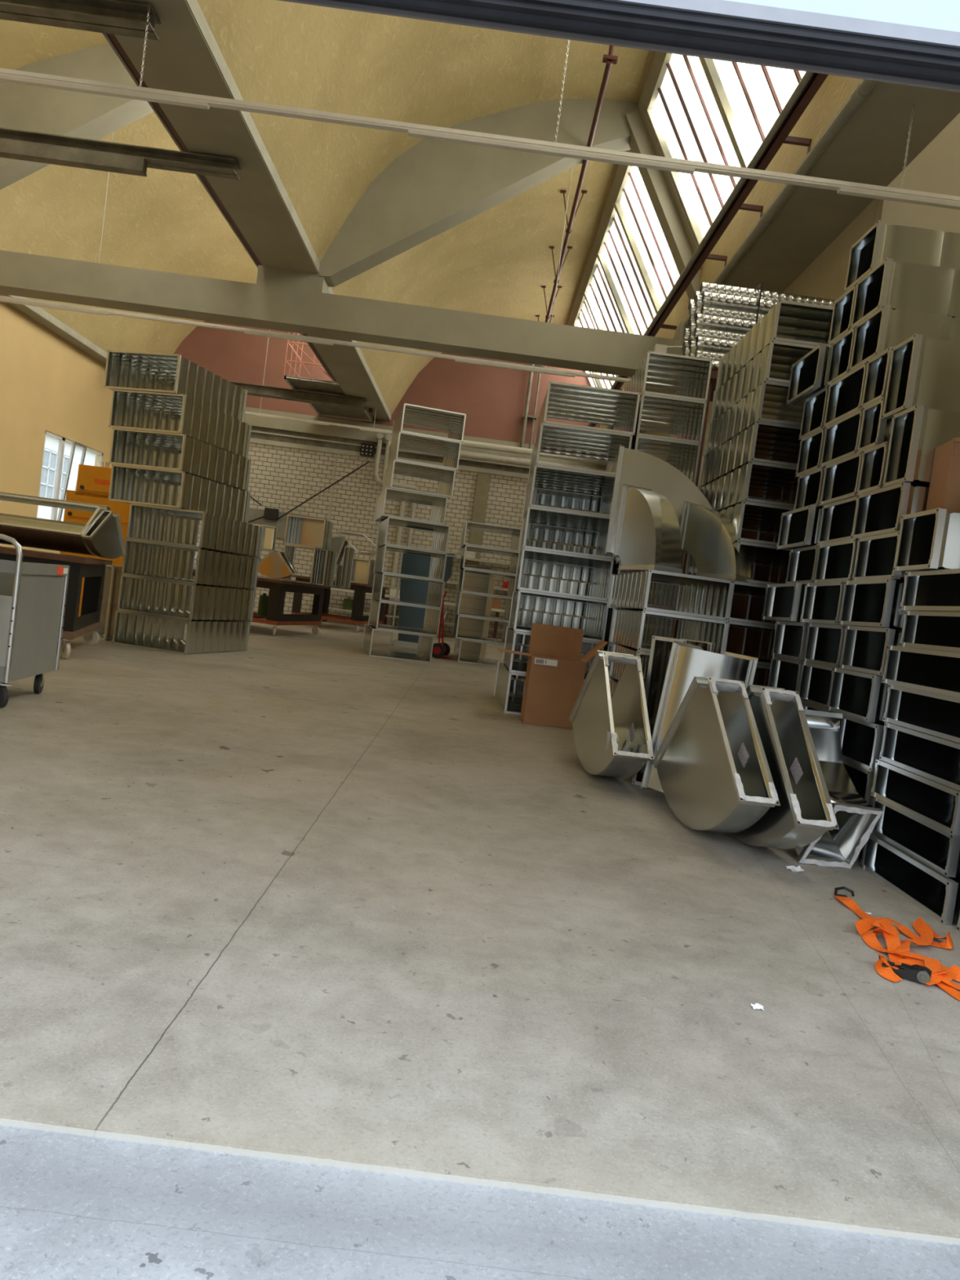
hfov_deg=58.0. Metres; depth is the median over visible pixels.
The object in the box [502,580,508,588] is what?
canister
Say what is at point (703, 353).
pipe
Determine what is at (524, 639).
duct
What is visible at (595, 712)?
duct
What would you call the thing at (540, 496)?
duct
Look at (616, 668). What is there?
duct
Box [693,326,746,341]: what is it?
pipe
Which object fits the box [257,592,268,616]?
canister
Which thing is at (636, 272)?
window
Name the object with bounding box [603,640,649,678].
duct
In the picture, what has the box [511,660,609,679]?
duct
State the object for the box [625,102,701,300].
trim
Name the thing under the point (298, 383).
platform
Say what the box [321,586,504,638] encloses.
workbench
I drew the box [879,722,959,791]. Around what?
duct
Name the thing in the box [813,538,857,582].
duct
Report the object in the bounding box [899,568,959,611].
duct
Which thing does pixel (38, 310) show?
trim
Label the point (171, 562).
duct
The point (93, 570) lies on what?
work table
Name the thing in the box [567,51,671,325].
trim
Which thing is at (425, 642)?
duct
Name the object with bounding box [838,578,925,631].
duct
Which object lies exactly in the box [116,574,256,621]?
duct
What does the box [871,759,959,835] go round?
duct
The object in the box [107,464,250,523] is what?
duct
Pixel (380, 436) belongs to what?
pipes
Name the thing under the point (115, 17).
steel beam
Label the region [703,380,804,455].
duct
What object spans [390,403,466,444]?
duct
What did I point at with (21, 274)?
beam
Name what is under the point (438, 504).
duct
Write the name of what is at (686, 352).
pipe
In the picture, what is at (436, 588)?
duct
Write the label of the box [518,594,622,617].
duct
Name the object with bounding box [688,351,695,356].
pipe
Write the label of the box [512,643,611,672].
duct
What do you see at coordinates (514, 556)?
duct
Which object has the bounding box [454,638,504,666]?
duct
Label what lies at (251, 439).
trim
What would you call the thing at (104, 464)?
tin can
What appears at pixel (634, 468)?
duct
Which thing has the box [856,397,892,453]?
duct
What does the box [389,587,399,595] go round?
carton
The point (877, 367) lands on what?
duct
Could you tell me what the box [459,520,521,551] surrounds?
duct
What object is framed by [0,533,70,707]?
cart
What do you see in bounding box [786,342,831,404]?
duct
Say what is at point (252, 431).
trim
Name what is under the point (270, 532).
duct
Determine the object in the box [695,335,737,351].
pipe
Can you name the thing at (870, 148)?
beam
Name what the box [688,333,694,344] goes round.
pipe
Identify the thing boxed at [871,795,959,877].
duct
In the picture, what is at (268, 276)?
trim
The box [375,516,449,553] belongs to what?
duct
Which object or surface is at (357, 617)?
work table
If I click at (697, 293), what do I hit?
pipe
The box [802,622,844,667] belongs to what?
duct
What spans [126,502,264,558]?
duct
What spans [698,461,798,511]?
duct
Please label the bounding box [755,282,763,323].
strap
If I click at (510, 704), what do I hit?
duct
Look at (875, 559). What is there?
duct
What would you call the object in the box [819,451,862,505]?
duct
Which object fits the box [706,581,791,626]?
duct
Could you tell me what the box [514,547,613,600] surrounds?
duct
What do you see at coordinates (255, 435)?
trim
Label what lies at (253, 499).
brace
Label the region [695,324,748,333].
pipe
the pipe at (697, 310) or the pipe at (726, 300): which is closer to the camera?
the pipe at (726, 300)
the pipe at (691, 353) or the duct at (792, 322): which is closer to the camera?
the duct at (792, 322)
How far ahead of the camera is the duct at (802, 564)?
5.81 m
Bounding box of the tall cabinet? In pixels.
[59,464,148,616]
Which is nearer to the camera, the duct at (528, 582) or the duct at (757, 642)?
the duct at (757, 642)
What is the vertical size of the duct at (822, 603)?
0.243 m
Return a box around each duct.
[0,491,122,555]
[80,509,126,559]
[80,564,133,639]
[103,350,247,422]
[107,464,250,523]
[108,388,251,458]
[108,427,251,491]
[111,609,250,654]
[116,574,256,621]
[121,538,259,589]
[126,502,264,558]
[194,551,261,561]
[249,523,277,551]
[257,550,297,578]
[280,543,319,584]
[284,514,333,550]
[315,548,337,586]
[328,535,348,565]
[333,564,342,586]
[339,546,355,588]
[341,556,375,585]
[361,623,434,662]
[368,599,441,635]
[371,573,444,608]
[373,487,448,524]
[373,544,447,581]
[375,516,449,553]
[381,459,456,498]
[386,431,461,470]
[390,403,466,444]
[452,613,510,644]
[453,564,497,657]
[453,591,511,621]
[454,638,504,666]
[457,568,515,598]
[458,544,519,575]
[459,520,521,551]
[493,661,584,715]
[502,626,604,681]
[508,589,608,641]
[508,677,524,697]
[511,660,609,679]
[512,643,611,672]
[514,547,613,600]
[515,633,613,652]
[516,609,585,630]
[518,506,613,559]
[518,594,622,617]
[520,573,591,596]
[521,464,615,520]
[521,559,629,583]
[524,539,595,555]
[526,523,598,549]
[527,422,632,484]
[531,488,601,512]
[534,381,640,444]
[568,650,653,777]
[601,561,683,609]
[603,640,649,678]
[604,444,713,564]
[604,606,675,644]
[607,569,733,620]
[608,643,650,688]
[608,676,617,695]
[609,608,728,654]
[613,484,682,573]
[613,551,685,568]
[622,351,712,401]
[631,393,706,443]
[631,435,701,484]
[631,635,715,786]
[640,640,758,792]
[651,675,780,833]
[675,619,802,666]
[680,500,753,583]
[684,541,804,586]
[697,420,800,488]
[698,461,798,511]
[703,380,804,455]
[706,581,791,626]
[709,339,816,423]
[715,299,833,391]
[719,500,793,546]
[730,684,839,848]
[752,664,770,686]
[761,582,829,624]
[767,656,835,691]
[770,621,808,661]
[776,505,822,549]
[785,545,817,586]
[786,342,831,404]
[793,466,824,510]
[795,427,825,476]
[795,709,883,868]
[798,385,828,439]
[798,661,875,708]
[800,581,902,631]
[801,701,835,712]
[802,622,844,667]
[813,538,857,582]
[817,495,857,545]
[819,408,862,467]
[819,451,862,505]
[822,361,866,427]
[825,326,855,386]
[826,667,921,722]
[827,283,856,346]
[835,711,898,771]
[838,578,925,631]
[839,625,959,675]
[842,759,875,805]
[844,219,959,293]
[848,304,959,372]
[849,257,959,328]
[851,481,928,538]
[852,531,912,582]
[855,846,863,861]
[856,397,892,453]
[856,441,888,494]
[859,832,959,925]
[860,346,892,408]
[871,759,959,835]
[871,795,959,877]
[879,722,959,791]
[881,333,959,419]
[881,645,959,697]
[882,404,959,487]
[883,684,959,742]
[893,507,959,571]
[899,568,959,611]
[899,610,959,653]
[956,915,959,932]
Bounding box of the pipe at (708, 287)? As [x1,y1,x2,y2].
[699,282,835,306]
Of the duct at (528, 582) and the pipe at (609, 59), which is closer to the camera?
the duct at (528, 582)
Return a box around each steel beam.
[0,0,160,40]
[0,127,240,179]
[229,381,366,410]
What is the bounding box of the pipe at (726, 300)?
[701,291,777,311]
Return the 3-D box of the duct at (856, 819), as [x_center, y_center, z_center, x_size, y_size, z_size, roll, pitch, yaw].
[1.754,0.729,4.469,0.353,0.721,0.706,7,2,0]
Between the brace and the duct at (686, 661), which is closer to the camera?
the duct at (686, 661)
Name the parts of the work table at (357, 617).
leg, leg, frame, leg, leg plate, leg plate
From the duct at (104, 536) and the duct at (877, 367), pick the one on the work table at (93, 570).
the duct at (104, 536)
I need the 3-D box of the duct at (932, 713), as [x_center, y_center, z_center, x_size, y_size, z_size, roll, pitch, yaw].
[2.726,0.418,3.876,1.479,0.184,0.776,7,2,0]
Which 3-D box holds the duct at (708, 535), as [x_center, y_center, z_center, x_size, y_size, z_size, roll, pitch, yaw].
[1.765,-0.730,6.430,0.220,0.578,0.578,6,3,-37]
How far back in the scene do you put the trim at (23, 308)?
18.58 m
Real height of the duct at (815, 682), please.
0.238 m
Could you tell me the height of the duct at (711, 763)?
0.799 m
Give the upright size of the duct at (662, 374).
0.405 m
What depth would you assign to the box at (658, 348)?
12.04 m
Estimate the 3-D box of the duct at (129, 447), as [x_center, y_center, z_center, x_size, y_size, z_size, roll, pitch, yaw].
[-3.709,-2.239,10.869,0.970,0.422,1.539,8,3,14]
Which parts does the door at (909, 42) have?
gate rail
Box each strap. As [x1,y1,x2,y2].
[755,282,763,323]
[833,886,959,1000]
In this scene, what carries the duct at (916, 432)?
on the duct at (879, 511)
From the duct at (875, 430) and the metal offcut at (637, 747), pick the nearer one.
the duct at (875, 430)
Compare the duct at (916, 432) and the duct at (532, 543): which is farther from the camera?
the duct at (532, 543)
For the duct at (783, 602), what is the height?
0.243 m
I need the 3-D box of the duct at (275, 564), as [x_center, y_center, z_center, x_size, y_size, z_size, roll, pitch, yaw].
[-3.540,-1.314,15.061,0.735,0.480,0.260,8,2,6]
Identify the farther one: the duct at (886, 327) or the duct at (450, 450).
the duct at (450, 450)
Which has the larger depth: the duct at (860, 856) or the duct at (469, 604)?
the duct at (469, 604)
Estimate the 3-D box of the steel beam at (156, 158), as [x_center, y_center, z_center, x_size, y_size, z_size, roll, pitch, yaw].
[-5.802,-5.729,9.800,6.160,0.130,0.220,7,2,0]
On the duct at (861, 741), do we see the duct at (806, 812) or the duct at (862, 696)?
the duct at (862, 696)
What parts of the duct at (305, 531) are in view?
panel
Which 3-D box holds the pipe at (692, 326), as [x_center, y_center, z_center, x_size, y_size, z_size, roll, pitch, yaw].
[2.977,-3.193,9.103,1.553,0.113,0.113,7,2,0]
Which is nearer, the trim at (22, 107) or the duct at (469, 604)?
the trim at (22, 107)
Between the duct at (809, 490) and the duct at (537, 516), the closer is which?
the duct at (809, 490)
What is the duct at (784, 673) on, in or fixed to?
on the duct
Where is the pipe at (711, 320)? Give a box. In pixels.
[694,312,759,331]
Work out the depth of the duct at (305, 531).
15.78 m
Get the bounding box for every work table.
[0,546,112,658]
[185,568,328,636]
[291,575,388,632]
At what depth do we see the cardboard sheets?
7.80 m
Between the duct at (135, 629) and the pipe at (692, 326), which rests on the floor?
the duct at (135, 629)
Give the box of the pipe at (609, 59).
[535,44,617,323]
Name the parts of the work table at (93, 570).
leg, leg plate, frame, leg, leg plate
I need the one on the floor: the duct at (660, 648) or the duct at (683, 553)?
the duct at (660, 648)
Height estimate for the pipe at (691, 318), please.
0.113 m
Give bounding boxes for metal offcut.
[605,730,610,749]
[616,734,618,749]
[620,739,631,751]
[626,746,633,751]
[632,742,641,753]
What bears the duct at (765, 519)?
on the duct at (770, 563)
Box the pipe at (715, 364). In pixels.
[711,360,719,370]
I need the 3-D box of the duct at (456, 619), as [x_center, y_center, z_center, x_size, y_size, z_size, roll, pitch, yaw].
[0.031,-0.205,15.387,0.950,0.392,1.409,7,2,-4]
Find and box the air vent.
[360,443,374,457]
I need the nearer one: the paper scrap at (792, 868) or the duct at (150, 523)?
the paper scrap at (792, 868)
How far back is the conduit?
23.80 m
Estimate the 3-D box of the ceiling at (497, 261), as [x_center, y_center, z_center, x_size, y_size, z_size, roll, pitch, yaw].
[-0.018,-6.896,12.585,4.490,3.090,22.250,7,2,0]
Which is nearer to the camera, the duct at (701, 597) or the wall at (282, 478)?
the duct at (701, 597)
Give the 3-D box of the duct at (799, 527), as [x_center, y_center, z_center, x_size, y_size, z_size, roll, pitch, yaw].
[2.779,-0.638,5.682,1.479,0.248,0.516,7,2,0]
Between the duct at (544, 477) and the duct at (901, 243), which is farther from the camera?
the duct at (544, 477)
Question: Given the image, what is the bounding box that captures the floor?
[0,611,959,1279]
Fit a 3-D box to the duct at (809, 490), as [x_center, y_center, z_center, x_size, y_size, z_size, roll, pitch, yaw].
[2.861,-0.878,5.641,1.479,0.248,0.416,7,2,0]
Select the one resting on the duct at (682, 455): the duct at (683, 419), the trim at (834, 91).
the duct at (683, 419)
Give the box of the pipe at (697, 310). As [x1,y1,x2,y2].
[693,308,701,319]
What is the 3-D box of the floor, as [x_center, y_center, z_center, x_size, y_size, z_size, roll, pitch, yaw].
[-0.158,0.789,7.692,28.000,0.170,33.300,7,2,0]
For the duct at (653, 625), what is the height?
0.405 m
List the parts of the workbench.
leg, leg, leg, leg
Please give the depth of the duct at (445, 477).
13.94 m
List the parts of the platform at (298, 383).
frame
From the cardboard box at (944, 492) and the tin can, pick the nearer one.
the cardboard box at (944, 492)
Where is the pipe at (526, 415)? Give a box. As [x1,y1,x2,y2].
[520,364,543,448]
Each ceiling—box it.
[0,19,257,354]
[196,0,653,415]
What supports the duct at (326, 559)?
on the work table at (275, 615)
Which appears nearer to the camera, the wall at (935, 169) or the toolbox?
the wall at (935, 169)
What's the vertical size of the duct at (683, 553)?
0.405 m
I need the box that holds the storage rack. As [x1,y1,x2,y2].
[671,369,718,638]
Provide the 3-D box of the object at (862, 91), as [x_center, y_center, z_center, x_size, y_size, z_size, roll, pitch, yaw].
[3.148,-4.768,12.708,0.128,0.128,22.000,7,2,0]
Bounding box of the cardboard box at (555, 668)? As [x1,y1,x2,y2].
[497,622,608,729]
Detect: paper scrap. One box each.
[751,1003,764,1010]
[786,865,804,871]
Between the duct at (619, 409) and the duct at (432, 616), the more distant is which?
the duct at (432, 616)
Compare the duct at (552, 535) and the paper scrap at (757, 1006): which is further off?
the duct at (552, 535)
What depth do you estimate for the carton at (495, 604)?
23.28 m
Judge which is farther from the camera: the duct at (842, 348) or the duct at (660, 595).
the duct at (660, 595)
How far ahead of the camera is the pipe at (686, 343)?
9.37 m
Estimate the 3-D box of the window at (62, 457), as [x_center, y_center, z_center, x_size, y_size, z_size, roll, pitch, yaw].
[-9.590,-3.659,20.520,0.312,2.014,2.950,7,2,0]
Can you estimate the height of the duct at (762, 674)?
0.285 m
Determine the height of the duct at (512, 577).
0.392 m
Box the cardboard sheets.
[725,497,763,654]
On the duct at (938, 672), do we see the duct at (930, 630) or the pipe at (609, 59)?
the duct at (930, 630)
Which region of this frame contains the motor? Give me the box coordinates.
[248,507,279,522]
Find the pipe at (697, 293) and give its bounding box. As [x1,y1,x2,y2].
[693,291,700,302]
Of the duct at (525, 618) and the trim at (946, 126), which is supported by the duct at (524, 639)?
the duct at (525, 618)
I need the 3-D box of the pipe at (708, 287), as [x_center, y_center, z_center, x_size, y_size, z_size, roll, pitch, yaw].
[3.040,-3.514,8.899,1.553,0.113,0.113,7,2,0]
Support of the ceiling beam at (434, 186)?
attached to the ceiling at (497, 261)
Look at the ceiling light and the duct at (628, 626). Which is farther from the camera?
the ceiling light
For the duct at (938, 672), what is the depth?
4.27 m
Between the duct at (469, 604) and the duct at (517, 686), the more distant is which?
the duct at (469, 604)
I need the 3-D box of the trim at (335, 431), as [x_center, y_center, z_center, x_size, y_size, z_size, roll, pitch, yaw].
[-2.619,-5.630,23.837,13.500,0.480,0.370,7,2,0]
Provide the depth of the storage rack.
8.94 m
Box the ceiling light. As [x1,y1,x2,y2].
[0,138,147,177]
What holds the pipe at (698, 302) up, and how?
on the pipe at (697, 310)
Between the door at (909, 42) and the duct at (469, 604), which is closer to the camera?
the door at (909, 42)
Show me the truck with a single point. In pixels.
(442, 649)
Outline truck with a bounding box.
[431,591,453,657]
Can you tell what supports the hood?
on the work table at (357, 617)
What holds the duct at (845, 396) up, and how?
on the duct at (842, 437)
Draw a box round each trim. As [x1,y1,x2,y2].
[0,44,154,190]
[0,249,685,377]
[0,293,106,365]
[0,1115,959,1244]
[8,294,106,359]
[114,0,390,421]
[185,0,391,420]
[244,406,606,469]
[249,437,528,479]
[250,426,528,474]
[251,430,529,468]
[256,265,328,293]
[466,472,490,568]
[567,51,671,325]
[599,74,862,428]
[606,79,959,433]
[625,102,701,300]
[674,320,688,341]
[886,125,946,186]
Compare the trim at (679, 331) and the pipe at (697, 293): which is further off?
the trim at (679, 331)
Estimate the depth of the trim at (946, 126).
7.88 m
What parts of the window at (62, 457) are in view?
sash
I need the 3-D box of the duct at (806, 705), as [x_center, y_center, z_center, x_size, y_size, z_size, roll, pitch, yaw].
[2.675,0.593,5.095,1.479,0.233,0.516,7,2,0]
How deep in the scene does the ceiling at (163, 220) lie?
17.29 m
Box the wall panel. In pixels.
[247,507,306,537]
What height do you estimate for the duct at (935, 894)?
0.178 m
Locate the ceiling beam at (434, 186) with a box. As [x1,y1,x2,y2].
[319,98,637,286]
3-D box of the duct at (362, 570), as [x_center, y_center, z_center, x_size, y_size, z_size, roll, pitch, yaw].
[-2.800,-1.592,19.992,0.660,0.560,0.609,8,3,8]
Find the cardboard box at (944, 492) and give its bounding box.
[925,436,959,513]
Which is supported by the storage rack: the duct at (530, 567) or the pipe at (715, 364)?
the pipe at (715, 364)
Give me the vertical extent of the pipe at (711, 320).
0.113 m
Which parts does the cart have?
panel, panel, rail, panel, post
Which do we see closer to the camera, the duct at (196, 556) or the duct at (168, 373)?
the duct at (168, 373)
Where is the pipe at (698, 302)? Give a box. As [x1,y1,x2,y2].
[694,295,768,313]
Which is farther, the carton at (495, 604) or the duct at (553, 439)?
the carton at (495, 604)
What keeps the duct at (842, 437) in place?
on the duct at (842, 477)
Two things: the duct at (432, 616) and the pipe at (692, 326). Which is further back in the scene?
the duct at (432, 616)
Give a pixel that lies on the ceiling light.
(12, 149)
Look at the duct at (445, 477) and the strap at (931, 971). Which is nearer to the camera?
the strap at (931, 971)
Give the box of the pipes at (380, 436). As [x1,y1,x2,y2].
[373,432,416,490]
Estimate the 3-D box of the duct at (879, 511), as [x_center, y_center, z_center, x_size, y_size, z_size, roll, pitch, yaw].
[2.831,-0.584,4.598,1.479,0.248,0.526,7,2,0]
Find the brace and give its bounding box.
[250,460,369,520]
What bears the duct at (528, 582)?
on the duct at (526, 602)
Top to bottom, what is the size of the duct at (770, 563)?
0.285 m
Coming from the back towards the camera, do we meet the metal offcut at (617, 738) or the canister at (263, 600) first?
the canister at (263, 600)
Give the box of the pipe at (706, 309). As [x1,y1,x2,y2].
[700,304,767,321]
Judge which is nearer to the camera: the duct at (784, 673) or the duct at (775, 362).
the duct at (784, 673)
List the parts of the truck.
frame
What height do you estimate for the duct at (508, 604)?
0.392 m
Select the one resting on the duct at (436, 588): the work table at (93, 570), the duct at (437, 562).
the duct at (437, 562)
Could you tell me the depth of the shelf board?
23.53 m
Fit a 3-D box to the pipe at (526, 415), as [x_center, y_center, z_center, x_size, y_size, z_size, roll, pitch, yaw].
[1.433,-6.648,23.604,0.370,3.000,0.239,7,2,0]
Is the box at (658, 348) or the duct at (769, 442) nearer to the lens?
the duct at (769, 442)
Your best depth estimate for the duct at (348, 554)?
16.41 m
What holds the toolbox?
on the workbench
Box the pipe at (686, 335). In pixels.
[683,328,689,339]
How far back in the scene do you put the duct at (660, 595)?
9.07 m
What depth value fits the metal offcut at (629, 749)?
5.43 m
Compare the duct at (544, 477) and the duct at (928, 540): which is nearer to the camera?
the duct at (928, 540)
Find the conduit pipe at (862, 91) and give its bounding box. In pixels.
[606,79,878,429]
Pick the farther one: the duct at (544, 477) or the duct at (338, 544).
the duct at (338, 544)
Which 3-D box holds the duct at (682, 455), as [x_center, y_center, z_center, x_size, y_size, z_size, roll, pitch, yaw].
[1.808,-1.781,9.184,0.630,0.405,1.509,7,2,0]
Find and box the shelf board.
[445,555,510,591]
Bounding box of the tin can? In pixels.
[100,462,109,467]
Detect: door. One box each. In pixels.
[278,0,959,92]
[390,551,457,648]
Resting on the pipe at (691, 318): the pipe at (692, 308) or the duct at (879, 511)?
the pipe at (692, 308)
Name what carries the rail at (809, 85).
on the beam at (870, 148)
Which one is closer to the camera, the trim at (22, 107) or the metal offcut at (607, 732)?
the metal offcut at (607, 732)
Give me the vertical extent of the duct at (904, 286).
0.283 m
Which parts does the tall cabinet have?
drawer, drawer, drawer, drawer, drawer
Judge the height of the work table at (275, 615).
0.980 m
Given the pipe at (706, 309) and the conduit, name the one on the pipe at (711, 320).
the pipe at (706, 309)
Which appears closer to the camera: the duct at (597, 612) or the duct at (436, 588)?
the duct at (597, 612)
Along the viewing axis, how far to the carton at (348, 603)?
23.27 m
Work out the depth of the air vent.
23.59 m
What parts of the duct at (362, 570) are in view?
panel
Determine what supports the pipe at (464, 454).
attached to the pipes at (380, 436)
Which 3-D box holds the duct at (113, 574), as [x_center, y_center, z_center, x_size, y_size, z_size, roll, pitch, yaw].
[-4.631,-0.479,10.829,0.340,0.920,0.509,8,3,10]
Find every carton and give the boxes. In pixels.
[342,597,353,609]
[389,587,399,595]
[466,551,475,558]
[491,598,501,608]
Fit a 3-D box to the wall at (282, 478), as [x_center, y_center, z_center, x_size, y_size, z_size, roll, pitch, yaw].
[-2.704,-4.979,23.926,13.500,9.200,0.250,7,2,0]
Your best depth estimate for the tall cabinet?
11.90 m
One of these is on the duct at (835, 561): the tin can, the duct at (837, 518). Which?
the duct at (837, 518)
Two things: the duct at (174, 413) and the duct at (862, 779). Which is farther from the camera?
the duct at (174, 413)
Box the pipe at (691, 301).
[688,299,694,309]
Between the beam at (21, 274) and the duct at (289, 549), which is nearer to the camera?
the beam at (21, 274)
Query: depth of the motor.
23.59 m
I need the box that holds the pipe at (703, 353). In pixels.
[694,348,727,360]
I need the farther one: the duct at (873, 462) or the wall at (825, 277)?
the wall at (825, 277)
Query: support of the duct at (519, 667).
on the duct at (510, 704)
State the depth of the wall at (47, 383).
18.58 m
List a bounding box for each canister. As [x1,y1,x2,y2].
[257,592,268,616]
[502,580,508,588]
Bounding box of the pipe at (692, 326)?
[688,320,695,332]
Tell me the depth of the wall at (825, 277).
9.80 m
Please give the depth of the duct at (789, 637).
5.90 m
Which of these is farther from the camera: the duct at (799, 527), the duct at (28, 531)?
the duct at (28, 531)
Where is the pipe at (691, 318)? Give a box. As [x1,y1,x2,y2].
[688,316,694,326]
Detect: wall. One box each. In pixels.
[0,302,112,553]
[173,320,599,644]
[625,198,877,610]
[874,112,959,233]
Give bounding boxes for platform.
[283,332,346,395]
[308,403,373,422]
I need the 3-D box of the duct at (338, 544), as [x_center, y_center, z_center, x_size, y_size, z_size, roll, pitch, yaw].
[-2.876,-1.737,16.713,0.583,0.578,0.266,8,2,5]
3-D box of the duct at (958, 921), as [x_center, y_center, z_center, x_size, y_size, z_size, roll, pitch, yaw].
[2.643,1.180,3.069,1.479,0.178,0.776,7,2,0]
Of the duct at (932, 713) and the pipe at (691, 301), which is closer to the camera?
the duct at (932, 713)
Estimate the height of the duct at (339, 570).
0.420 m
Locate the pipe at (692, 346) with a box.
[688,338,729,352]
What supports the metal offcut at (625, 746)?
in the duct at (595, 712)
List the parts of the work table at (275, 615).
leg, frame, leg, leg plate, leg, leg plate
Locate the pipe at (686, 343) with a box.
[682,341,688,351]
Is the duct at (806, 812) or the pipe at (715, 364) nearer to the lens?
the duct at (806, 812)
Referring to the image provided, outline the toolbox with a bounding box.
[395,609,399,616]
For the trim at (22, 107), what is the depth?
12.96 m
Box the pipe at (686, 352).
[683,346,689,355]
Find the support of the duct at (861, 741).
on the duct at (862, 779)
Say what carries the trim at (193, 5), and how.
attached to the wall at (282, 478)
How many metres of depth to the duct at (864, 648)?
4.78 m
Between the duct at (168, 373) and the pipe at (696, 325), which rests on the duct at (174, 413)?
the duct at (168, 373)
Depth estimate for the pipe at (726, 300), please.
8.80 m
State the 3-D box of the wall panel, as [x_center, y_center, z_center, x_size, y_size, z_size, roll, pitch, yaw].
[-6.104,-3.246,23.811,2.600,0.700,0.080,7,2,0]
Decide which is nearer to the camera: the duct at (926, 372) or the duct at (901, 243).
the duct at (926, 372)
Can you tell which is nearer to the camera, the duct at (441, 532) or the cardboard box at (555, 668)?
the cardboard box at (555, 668)
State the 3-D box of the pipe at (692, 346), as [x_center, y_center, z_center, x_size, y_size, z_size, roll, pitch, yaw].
[2.948,-2.967,8.988,1.553,0.113,0.113,7,2,0]
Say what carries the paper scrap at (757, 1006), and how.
on the floor
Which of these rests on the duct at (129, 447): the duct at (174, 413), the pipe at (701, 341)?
the duct at (174, 413)
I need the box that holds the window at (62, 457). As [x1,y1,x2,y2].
[35,430,102,521]
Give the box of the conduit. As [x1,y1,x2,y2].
[328,454,337,521]
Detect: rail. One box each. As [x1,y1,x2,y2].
[102,32,336,382]
[587,71,828,426]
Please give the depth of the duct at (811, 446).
5.88 m
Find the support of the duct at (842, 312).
on the duct at (842, 348)
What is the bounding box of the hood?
[337,530,378,559]
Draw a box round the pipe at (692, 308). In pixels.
[688,303,695,315]
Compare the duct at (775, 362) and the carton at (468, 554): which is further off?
the carton at (468, 554)
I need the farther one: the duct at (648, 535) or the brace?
the brace
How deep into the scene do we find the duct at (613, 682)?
6.91 m
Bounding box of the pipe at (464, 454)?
[459,442,607,471]
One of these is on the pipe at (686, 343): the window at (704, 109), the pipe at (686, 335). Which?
the pipe at (686, 335)
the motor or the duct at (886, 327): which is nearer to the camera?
the duct at (886, 327)
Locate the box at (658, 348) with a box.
[653,343,682,353]
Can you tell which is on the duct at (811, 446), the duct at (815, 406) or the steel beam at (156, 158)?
the duct at (815, 406)
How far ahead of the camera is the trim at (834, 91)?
9.67 m
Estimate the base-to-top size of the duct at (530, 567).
0.203 m

